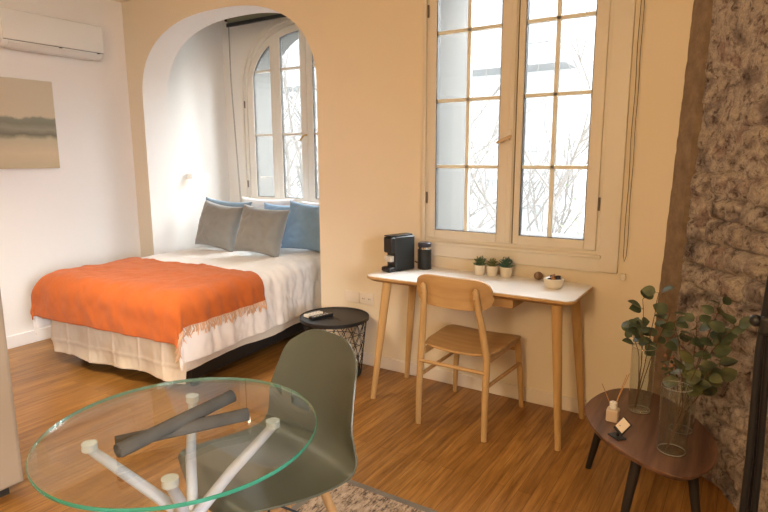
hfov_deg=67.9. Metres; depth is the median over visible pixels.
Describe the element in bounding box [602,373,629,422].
reed diffuser
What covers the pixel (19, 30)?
air conditioner
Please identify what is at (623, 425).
card stand
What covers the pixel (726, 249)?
wall
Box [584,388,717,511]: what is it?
coffee table
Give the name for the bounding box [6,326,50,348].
baseboard
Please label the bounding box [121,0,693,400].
wall
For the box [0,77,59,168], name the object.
wall picture
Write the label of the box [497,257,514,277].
potted succulent
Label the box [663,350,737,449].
leafy branch
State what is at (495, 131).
bare tree
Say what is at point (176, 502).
dining table
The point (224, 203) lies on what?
pillow
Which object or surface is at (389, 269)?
drip tray
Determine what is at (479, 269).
pot
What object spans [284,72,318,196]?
bare tree
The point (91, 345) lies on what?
bed skirt
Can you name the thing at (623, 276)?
blind cord
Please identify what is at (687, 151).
trim
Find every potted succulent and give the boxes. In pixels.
[472,256,487,274]
[486,258,498,275]
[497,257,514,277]
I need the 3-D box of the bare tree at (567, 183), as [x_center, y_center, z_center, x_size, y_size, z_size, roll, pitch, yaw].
[4.027,1.504,10.718,4.029,8.292,7.114,-3,10,-15]
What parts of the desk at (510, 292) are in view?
leg, leg, drawer, leg, leg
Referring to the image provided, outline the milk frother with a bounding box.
[418,241,431,269]
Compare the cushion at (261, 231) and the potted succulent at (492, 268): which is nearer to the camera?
the potted succulent at (492, 268)
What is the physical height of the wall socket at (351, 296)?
0.080 m
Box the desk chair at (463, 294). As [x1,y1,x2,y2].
[416,274,523,441]
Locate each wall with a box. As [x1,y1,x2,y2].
[0,0,229,336]
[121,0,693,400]
[221,19,288,201]
[438,0,582,238]
[666,0,767,511]
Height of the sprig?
0.296 m
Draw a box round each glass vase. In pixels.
[627,343,655,413]
[656,381,692,456]
[667,378,696,433]
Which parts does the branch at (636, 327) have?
stem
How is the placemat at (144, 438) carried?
on the placemat at (240, 415)
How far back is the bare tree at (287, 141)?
7.65 m
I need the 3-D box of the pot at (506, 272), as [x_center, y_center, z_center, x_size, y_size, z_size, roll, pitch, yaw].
[0.706,0.091,3.293,0.071,0.059,0.071,6,12,32]
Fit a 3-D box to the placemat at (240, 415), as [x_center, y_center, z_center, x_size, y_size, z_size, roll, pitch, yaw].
[-0.528,0.459,1.520,0.342,0.039,0.037,-6,11,-29]
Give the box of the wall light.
[187,173,207,179]
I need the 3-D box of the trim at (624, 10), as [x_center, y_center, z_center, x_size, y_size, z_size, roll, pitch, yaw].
[0.740,-0.913,3.184,1.184,1.940,0.022,6,12,32]
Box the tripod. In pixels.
[739,275,767,511]
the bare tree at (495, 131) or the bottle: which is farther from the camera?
the bare tree at (495, 131)
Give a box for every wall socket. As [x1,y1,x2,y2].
[346,290,358,302]
[360,292,373,304]
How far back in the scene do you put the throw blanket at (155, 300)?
3.65 m
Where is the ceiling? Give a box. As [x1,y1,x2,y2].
[112,0,130,2]
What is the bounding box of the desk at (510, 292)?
[367,265,592,450]
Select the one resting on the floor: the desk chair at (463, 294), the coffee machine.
the desk chair at (463, 294)
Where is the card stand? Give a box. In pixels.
[608,417,631,440]
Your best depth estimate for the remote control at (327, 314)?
3.77 m
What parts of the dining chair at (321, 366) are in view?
leg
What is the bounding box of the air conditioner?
[0,7,103,60]
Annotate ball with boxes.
[534,272,542,279]
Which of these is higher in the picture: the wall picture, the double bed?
the wall picture
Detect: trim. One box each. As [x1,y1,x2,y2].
[421,0,635,273]
[647,0,712,397]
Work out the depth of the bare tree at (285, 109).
10.82 m
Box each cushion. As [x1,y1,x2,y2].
[195,200,242,251]
[233,204,289,256]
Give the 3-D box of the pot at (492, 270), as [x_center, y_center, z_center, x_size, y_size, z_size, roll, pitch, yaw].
[0.633,0.085,3.333,0.071,0.059,0.071,6,12,32]
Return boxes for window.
[239,17,318,202]
[426,0,613,258]
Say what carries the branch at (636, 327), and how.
in the glass vase at (636, 343)
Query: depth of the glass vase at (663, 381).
2.09 m
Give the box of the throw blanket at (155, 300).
[30,257,266,362]
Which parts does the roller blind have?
pull cord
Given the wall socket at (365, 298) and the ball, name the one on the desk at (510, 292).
the ball
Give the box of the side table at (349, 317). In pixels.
[299,307,368,376]
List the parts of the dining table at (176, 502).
leg, leg, leg, leg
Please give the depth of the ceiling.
4.85 m
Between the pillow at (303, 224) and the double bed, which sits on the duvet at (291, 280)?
the pillow at (303, 224)
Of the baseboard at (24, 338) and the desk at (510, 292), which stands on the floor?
the desk at (510, 292)
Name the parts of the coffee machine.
cup spout, lever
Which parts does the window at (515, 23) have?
sash, lever handle, handle plate, sash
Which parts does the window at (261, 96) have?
sash, architrave, sash, sash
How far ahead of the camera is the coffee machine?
3.45 m
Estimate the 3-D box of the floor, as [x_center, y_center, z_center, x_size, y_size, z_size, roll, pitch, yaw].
[-0.662,1.240,1.701,7.100,0.120,6.950,6,12,32]
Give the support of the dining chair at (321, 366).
on the area rug
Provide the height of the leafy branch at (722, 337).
0.547 m
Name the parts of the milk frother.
lid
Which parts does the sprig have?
stem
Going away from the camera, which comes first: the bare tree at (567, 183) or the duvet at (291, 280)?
the duvet at (291, 280)
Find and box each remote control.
[304,310,322,317]
[309,312,332,319]
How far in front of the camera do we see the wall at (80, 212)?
4.83 m
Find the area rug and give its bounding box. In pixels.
[291,479,437,511]
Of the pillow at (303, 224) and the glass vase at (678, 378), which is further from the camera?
the pillow at (303, 224)
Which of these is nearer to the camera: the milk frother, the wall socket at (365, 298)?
the milk frother
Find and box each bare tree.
[282,43,318,196]
[282,64,498,227]
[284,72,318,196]
[286,53,582,228]
[470,0,592,234]
[534,183,580,233]
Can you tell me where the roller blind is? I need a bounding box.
[224,13,285,201]
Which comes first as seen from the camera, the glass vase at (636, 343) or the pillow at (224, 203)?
the glass vase at (636, 343)
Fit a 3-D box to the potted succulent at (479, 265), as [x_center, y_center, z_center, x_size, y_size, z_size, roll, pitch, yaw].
[0.570,0.052,3.360,0.092,0.114,0.095,6,12,32]
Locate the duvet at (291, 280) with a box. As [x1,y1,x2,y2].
[33,244,321,370]
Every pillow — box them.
[206,197,251,206]
[242,197,295,208]
[264,203,289,243]
[281,200,319,251]
[301,201,318,205]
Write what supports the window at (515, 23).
in the wall at (368, 54)
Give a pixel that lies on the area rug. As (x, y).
(351, 496)
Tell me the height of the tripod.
1.530 m
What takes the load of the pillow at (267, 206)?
on the duvet at (291, 280)
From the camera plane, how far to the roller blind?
5.47 m
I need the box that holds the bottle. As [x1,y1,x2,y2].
[606,406,619,422]
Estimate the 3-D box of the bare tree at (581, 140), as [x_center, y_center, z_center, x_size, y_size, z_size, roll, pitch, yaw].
[3.534,1.158,9.922,4.325,9.210,8.588,5,11,28]
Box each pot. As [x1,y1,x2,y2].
[474,264,485,274]
[486,265,498,275]
[500,267,512,277]
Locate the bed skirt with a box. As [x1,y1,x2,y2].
[51,316,299,383]
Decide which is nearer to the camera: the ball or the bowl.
the bowl
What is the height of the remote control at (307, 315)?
0.020 m
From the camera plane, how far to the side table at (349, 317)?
3.77 m
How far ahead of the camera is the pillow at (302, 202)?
5.28 m
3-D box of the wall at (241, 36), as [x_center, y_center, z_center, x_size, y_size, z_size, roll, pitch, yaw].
[-0.494,-1.163,5.538,2.520,3.300,0.400,6,12,32]
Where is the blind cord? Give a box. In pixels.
[620,0,644,280]
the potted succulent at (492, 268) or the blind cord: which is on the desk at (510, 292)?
the potted succulent at (492, 268)
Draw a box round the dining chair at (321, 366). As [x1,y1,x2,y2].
[178,329,357,511]
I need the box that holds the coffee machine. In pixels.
[382,233,413,272]
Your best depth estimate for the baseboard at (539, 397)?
3.59 m
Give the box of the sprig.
[660,353,682,426]
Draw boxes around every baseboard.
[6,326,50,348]
[353,350,588,413]
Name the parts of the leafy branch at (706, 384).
stem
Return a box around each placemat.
[113,390,235,457]
[114,408,250,443]
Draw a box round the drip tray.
[382,266,395,272]
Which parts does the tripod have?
knob, leg, leg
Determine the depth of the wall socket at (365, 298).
3.96 m
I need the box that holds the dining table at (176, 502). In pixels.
[26,377,316,511]
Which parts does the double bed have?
leg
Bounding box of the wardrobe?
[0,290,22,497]
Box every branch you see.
[621,285,684,407]
[659,296,750,428]
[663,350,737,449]
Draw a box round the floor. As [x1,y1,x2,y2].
[0,327,736,511]
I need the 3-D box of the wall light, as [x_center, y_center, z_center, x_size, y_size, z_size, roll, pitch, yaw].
[-1.868,-0.798,5.710,0.085,0.069,0.200,6,12,32]
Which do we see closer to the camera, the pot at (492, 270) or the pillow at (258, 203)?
the pot at (492, 270)
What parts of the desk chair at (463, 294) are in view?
leg, seat rail, backrest, leg, seat, leg, seat rail, leg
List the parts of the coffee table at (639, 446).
leg, leg, leg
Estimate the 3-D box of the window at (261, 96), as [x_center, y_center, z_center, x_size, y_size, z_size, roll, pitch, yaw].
[-0.641,-1.381,5.570,1.740,1.840,0.460,6,12,32]
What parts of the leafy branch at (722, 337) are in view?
stem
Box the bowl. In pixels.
[544,276,563,288]
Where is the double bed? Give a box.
[186,322,308,385]
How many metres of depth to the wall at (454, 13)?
3.78 m

